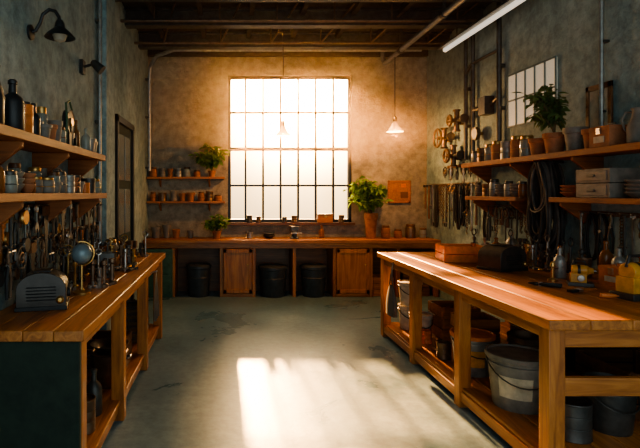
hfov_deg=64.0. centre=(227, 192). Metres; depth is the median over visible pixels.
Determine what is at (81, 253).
desk globe
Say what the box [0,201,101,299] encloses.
tool rack
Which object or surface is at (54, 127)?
clay pot
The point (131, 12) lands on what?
ceiling beam
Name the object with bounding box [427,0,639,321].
wall
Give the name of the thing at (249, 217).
tin can
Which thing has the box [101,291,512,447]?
floor
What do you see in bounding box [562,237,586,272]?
machine parts
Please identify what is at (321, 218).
box
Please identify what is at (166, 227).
clay pot
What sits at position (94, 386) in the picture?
bottle
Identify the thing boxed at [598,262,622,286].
tin
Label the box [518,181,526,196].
storage jar
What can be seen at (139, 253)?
machine parts
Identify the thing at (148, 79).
conduit
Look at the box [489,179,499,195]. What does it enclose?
storage jar
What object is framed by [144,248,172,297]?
base cabinet
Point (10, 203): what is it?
shelf
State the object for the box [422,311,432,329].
bucket
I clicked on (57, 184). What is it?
clay pot
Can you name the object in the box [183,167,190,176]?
storage jar
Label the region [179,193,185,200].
clay pot
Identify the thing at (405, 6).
ceiling joists
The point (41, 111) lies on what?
storage jar
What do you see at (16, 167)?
storage jar
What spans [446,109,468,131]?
valve
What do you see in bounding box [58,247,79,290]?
machine parts
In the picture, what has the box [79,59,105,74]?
wall spotlight
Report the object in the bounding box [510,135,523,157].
storage jar
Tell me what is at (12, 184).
storage jar
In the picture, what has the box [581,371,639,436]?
bucket
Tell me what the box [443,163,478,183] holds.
tool rack
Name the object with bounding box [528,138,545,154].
clay pot
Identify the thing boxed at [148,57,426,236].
wall
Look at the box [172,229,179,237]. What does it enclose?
clay pot
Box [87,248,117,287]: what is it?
machine parts
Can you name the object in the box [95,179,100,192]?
storage jar
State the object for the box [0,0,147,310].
wall
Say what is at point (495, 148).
storage jar
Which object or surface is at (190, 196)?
clay pot
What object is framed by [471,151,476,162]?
storage jar
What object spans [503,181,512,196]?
storage jar
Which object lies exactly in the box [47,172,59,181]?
storage jar
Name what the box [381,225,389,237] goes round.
storage jar
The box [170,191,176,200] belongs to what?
tin can
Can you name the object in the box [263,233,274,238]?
bowls
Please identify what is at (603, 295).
screwdriver
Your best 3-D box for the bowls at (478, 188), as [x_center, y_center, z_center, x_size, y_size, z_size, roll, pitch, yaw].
[3.090,-0.030,6.120,0.132,0.140,0.132,0,0,0]
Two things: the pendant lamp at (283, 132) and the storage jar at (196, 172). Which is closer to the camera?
the pendant lamp at (283, 132)
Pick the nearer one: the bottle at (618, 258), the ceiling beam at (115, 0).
the bottle at (618, 258)
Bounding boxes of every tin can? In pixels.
[25,104,33,132]
[41,168,46,176]
[66,175,74,192]
[73,175,80,192]
[81,178,95,192]
[83,183,89,192]
[158,193,166,200]
[159,168,165,176]
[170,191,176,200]
[175,168,181,176]
[206,191,212,200]
[247,215,251,222]
[247,232,252,238]
[256,216,260,222]
[282,217,286,222]
[291,216,296,222]
[339,215,343,222]
[477,148,484,161]
[482,184,488,195]
[500,141,509,158]
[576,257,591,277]
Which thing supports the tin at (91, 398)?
on the workbench at (45, 376)
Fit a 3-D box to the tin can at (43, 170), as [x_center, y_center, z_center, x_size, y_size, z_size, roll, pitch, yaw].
[-1.245,-0.082,3.326,0.085,0.164,0.084,0,0,0]
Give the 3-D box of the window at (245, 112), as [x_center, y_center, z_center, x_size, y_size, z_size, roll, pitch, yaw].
[1.015,-0.705,8.205,2.090,2.450,0.210,0,0,0]
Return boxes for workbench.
[0,253,165,447]
[143,237,440,296]
[377,252,639,447]
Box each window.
[228,76,354,224]
[507,56,556,127]
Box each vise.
[97,251,120,277]
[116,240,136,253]
[290,226,301,238]
[547,261,557,280]
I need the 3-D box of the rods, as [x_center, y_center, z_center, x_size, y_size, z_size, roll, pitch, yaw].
[0.975,-2.216,6.550,4.570,0.267,0.935,0,0,0]
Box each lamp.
[27,8,74,42]
[275,31,291,136]
[386,57,403,132]
[437,0,525,51]
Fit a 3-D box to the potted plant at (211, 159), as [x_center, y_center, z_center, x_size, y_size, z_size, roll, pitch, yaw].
[-0.277,-0.523,7.950,0.645,0.527,0.418,0,0,-25]
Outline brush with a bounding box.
[567,288,596,292]
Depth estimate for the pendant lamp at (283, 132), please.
7.25 m
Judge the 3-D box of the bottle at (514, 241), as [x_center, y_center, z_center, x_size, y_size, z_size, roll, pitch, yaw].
[3.120,0.550,5.500,0.120,0.240,0.120,0,0,0]
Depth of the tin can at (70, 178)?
3.44 m
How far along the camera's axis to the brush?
3.37 m
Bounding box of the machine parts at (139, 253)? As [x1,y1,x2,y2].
[135,230,148,256]
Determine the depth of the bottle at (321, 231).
7.97 m
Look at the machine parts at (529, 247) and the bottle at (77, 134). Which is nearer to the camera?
the bottle at (77, 134)
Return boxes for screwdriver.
[600,293,618,297]
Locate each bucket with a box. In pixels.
[397,279,422,306]
[398,303,408,329]
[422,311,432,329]
[450,327,495,377]
[484,344,538,414]
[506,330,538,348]
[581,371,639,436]
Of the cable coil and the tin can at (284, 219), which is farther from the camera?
the tin can at (284, 219)
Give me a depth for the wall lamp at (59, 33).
3.28 m
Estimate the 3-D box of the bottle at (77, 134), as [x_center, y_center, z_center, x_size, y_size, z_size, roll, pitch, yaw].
[-1.245,-0.459,4.098,0.061,0.278,0.061,0,0,0]
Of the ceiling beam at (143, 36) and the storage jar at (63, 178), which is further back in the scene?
the ceiling beam at (143, 36)
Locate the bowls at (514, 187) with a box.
[509,184,517,196]
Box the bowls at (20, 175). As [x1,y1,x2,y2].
[17,172,24,192]
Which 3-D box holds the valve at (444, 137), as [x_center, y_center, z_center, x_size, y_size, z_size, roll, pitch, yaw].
[3.148,-0.800,7.258,0.215,0.300,0.376,0,0,0]
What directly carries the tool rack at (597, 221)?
attached to the wall at (533, 31)
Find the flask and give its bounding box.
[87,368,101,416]
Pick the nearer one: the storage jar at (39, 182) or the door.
the storage jar at (39, 182)
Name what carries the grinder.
on the workbench at (561, 319)
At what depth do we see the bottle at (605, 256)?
4.08 m
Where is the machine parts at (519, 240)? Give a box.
[508,229,526,249]
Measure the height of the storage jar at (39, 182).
0.096 m
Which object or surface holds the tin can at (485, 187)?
on the shelf at (520, 203)
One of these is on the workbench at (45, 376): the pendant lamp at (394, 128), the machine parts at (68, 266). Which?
the machine parts at (68, 266)
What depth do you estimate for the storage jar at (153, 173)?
8.04 m
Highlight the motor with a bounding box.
[566,260,596,287]
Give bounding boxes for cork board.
[388,181,410,202]
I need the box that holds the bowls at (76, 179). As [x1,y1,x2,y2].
[75,177,78,192]
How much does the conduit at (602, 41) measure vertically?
1.960 m
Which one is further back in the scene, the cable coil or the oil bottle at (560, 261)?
the cable coil
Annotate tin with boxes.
[87,393,95,434]
[422,329,431,343]
[436,340,451,359]
[565,396,592,444]
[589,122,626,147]
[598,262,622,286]
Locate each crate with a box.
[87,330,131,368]
[428,300,480,339]
[435,243,481,262]
[451,312,499,351]
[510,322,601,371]
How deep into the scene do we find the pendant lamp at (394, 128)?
7.24 m
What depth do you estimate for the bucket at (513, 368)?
3.30 m
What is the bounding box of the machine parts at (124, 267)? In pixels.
[114,239,137,270]
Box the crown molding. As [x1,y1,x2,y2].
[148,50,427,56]
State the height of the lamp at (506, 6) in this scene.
0.449 m
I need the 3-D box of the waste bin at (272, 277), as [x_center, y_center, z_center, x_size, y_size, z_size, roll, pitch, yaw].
[0.700,1.360,7.800,0.458,0.480,0.458,0,0,0]
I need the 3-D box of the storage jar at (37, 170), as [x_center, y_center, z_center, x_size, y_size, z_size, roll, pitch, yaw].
[-1.245,-0.083,3.219,0.098,0.166,0.098,0,0,0]
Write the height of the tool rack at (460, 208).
0.690 m
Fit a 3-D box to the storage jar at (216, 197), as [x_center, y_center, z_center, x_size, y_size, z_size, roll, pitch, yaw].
[-0.161,0.079,8.090,0.135,0.101,0.135,0,0,0]
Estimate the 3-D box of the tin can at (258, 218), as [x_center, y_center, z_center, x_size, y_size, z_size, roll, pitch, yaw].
[0.500,0.430,8.150,0.083,0.100,0.082,0,0,0]
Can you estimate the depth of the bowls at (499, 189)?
5.61 m
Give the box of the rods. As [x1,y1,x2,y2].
[120,2,495,43]
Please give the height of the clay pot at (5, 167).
0.149 m
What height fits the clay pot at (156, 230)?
0.180 m
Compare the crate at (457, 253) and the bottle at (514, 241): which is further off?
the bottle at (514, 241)
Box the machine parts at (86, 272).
[76,250,99,275]
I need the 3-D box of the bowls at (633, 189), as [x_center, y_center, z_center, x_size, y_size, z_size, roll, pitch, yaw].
[3.090,-0.030,3.760,0.180,0.140,0.180,0,0,0]
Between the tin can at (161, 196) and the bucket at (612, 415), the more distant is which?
the tin can at (161, 196)
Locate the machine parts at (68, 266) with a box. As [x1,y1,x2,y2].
[63,244,85,283]
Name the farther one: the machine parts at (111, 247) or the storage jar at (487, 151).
the storage jar at (487, 151)
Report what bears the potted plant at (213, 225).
on the workbench at (351, 263)
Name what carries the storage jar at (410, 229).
on the workbench at (351, 263)
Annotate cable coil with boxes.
[526,161,566,258]
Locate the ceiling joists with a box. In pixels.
[146,2,469,53]
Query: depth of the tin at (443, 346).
4.35 m
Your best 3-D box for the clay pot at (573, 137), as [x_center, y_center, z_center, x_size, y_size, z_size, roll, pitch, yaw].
[3.090,-0.475,4.450,0.194,0.210,0.191,0,0,0]
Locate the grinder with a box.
[610,254,639,301]
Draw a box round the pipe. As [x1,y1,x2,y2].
[380,0,465,64]
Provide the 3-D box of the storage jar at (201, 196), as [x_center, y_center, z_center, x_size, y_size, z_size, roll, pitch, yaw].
[-0.431,0.055,8.090,0.109,0.150,0.109,0,0,0]
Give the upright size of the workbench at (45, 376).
0.925 m
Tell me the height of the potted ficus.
0.999 m
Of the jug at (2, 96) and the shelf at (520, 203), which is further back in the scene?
the shelf at (520, 203)
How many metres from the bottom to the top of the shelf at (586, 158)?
0.255 m
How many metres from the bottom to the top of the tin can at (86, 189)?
0.080 m
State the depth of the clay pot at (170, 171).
8.06 m
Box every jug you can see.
[0,83,4,123]
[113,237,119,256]
[621,107,639,142]
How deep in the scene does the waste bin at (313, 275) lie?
7.65 m
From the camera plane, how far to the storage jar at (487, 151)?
5.83 m
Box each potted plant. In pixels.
[188,143,229,176]
[201,214,230,238]
[512,84,570,152]
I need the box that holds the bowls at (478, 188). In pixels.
[475,185,481,195]
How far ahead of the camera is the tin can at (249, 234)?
7.91 m
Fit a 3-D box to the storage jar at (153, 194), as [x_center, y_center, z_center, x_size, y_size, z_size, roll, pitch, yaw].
[-1.210,0.057,8.090,0.106,0.146,0.106,0,0,0]
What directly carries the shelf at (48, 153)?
attached to the wall at (46, 72)
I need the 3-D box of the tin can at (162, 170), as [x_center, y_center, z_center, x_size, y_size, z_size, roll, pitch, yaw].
[-1.059,-0.331,8.090,0.101,0.141,0.100,0,0,0]
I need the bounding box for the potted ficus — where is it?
[343,176,392,238]
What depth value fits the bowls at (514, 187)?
5.33 m
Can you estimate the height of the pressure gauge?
0.170 m
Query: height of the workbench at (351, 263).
0.880 m
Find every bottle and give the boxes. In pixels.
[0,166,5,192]
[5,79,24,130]
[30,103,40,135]
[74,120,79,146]
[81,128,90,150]
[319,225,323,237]
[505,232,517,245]
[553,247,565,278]
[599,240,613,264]
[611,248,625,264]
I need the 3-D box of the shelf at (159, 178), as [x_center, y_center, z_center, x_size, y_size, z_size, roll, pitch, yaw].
[-0.675,-0.180,8.090,1.250,0.160,0.220,0,0,0]
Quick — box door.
[115,114,133,299]
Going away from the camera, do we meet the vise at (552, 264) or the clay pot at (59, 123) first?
the clay pot at (59, 123)
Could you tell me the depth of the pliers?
3.58 m
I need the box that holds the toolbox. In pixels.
[476,243,527,272]
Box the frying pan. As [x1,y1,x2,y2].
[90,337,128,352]
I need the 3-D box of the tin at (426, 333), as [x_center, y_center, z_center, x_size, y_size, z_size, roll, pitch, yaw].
[1.920,1.390,4.840,0.104,0.120,0.102,0,0,0]
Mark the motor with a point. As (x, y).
(578, 275)
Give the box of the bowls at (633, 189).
[624,179,639,197]
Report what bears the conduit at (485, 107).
attached to the wall at (533, 31)
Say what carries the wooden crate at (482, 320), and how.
on the workbench at (561, 319)
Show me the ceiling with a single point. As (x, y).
(125, 4)
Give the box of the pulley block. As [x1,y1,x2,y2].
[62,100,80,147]
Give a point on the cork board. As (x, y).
(398, 191)
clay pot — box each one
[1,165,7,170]
[41,124,52,137]
[47,120,62,141]
[50,124,57,139]
[54,182,62,192]
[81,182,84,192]
[90,138,96,151]
[151,226,160,237]
[162,224,170,237]
[167,168,172,176]
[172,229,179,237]
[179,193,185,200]
[186,193,194,200]
[187,230,193,237]
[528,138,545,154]
[562,126,588,150]
[581,129,588,147]
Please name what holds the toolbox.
on the workbench at (561, 319)
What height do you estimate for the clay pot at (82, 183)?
0.086 m
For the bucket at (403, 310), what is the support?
on the workbench at (561, 319)
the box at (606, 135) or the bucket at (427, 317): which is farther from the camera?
the bucket at (427, 317)
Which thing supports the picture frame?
on the shelf at (586, 158)
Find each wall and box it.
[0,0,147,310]
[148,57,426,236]
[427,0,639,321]
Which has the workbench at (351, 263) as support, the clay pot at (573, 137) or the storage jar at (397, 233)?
the storage jar at (397, 233)
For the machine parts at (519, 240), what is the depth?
5.19 m
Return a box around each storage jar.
[5,171,18,192]
[8,163,21,192]
[28,167,41,176]
[34,177,42,192]
[37,106,47,123]
[42,177,54,192]
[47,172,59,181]
[53,171,66,192]
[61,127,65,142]
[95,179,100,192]
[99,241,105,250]
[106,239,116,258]
[149,167,156,176]
[150,192,155,200]
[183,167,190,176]
[194,170,199,176]
[198,192,204,200]
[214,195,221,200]
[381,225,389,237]
[394,229,401,237]
[405,224,415,237]
[419,228,426,237]
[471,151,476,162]
[484,144,491,160]
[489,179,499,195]
[491,141,500,159]
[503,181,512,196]
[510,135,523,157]
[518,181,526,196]
[519,135,533,156]
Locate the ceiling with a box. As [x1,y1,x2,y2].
[122,2,491,31]
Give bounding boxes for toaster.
[14,267,70,311]
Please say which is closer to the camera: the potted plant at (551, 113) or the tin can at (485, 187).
the potted plant at (551, 113)
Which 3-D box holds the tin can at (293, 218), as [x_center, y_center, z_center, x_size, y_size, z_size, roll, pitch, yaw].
[1.080,0.425,8.150,0.094,0.110,0.092,0,0,0]
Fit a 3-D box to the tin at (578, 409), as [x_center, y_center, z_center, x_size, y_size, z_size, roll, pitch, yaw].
[2.050,1.340,2.980,0.208,0.220,0.205,0,0,0]
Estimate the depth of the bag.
5.05 m
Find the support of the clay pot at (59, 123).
on the shelf at (48, 153)
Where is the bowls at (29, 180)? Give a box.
[22,173,35,192]
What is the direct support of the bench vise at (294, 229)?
on the workbench at (351, 263)
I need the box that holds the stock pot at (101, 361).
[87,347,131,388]
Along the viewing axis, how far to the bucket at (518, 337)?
4.00 m
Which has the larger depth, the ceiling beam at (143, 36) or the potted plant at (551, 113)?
the ceiling beam at (143, 36)
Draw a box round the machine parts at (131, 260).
[119,234,137,265]
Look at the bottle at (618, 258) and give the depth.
3.88 m
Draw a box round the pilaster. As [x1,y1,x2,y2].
[99,0,114,329]
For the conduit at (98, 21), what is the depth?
4.93 m
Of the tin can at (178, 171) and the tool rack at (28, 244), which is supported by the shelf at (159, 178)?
the tin can at (178, 171)
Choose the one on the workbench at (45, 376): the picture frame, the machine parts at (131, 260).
the machine parts at (131, 260)
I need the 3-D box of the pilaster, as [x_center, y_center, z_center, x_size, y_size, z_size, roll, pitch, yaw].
[-1.265,-0.375,5.210,0.090,3.950,0.380,0,0,0]
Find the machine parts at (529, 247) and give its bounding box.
[524,234,549,267]
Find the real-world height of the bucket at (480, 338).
0.323 m
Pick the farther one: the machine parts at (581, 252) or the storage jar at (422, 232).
the storage jar at (422, 232)
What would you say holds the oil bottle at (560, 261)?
on the workbench at (561, 319)
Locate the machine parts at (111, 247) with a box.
[94,237,115,265]
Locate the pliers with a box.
[528,282,561,287]
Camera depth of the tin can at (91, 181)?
3.96 m
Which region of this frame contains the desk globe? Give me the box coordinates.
[71,241,94,294]
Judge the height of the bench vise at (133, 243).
0.195 m
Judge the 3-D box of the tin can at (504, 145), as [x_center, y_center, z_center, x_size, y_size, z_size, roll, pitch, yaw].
[3.090,-0.470,5.530,0.146,0.200,0.143,0,0,0]
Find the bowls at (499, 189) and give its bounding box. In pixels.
[495,184,503,196]
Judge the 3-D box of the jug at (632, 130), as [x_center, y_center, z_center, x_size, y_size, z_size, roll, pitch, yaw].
[3.080,-0.505,3.766,0.173,0.270,0.149,0,0,29]
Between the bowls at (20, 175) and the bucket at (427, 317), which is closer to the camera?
the bowls at (20, 175)
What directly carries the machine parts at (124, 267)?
on the workbench at (45, 376)
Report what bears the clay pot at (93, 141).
on the shelf at (48, 153)
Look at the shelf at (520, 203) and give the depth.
5.62 m
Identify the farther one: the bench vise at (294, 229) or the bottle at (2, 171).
the bench vise at (294, 229)
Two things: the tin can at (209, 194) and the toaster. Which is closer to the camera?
the toaster
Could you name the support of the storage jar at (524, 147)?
on the shelf at (586, 158)
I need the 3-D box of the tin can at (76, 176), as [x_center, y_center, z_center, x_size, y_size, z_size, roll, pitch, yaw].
[-1.131,-0.066,3.678,0.095,0.131,0.093,0,0,0]
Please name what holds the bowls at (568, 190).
on the shelf at (573, 205)
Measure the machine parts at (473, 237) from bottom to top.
0.293 m
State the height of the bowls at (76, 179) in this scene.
0.110 m
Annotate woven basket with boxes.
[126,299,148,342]
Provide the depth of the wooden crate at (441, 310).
4.99 m
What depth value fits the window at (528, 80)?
5.44 m
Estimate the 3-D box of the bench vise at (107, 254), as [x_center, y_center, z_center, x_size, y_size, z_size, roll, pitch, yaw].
[-0.950,0.573,3.942,0.170,0.195,0.270,0,0,-23]
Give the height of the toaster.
0.220 m
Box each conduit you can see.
[95,0,101,241]
[145,50,421,170]
[463,2,504,159]
[599,0,609,125]
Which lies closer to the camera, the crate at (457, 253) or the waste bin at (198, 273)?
the crate at (457, 253)
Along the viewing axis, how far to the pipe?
6.13 m
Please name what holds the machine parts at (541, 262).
on the workbench at (561, 319)
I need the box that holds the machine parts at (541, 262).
[527,235,555,271]
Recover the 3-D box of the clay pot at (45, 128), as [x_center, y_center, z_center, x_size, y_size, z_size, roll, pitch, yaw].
[-1.115,-0.366,3.017,0.105,0.091,0.104,0,0,0]
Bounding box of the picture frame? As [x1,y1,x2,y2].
[586,80,612,127]
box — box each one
[316,214,333,222]
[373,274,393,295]
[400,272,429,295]
[576,168,639,197]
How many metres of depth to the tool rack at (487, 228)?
5.82 m
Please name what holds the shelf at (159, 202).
attached to the wall at (189, 95)
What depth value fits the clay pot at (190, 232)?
7.96 m
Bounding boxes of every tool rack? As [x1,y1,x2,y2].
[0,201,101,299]
[423,182,480,233]
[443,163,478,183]
[483,205,528,242]
[579,211,639,265]
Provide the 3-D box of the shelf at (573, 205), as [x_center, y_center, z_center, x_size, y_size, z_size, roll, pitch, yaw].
[3.110,0.163,3.710,0.300,0.245,1.820,0,0,0]
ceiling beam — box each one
[115,0,505,1]
[125,7,485,28]
[138,32,451,49]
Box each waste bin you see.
[186,262,210,297]
[258,263,287,297]
[300,263,326,297]
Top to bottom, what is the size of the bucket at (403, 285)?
0.252 m
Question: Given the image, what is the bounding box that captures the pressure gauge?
[471,127,482,139]
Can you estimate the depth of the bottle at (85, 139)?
3.87 m
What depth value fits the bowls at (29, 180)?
2.74 m
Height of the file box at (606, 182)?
0.235 m
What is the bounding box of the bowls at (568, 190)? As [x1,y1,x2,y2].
[560,185,577,197]
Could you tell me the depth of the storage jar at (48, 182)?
3.02 m
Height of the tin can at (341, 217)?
0.120 m
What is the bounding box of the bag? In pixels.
[386,262,396,317]
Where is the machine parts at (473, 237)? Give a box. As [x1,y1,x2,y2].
[470,228,489,244]
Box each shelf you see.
[0,123,105,176]
[0,193,106,227]
[147,177,224,186]
[147,201,224,210]
[461,142,639,183]
[465,196,527,215]
[549,197,639,224]
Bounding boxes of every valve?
[433,127,454,148]
[442,145,463,166]
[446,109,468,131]
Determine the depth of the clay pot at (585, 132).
4.23 m
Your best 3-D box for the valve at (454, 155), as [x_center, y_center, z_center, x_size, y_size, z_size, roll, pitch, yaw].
[3.148,-0.520,6.938,0.215,0.300,0.336,0,0,0]

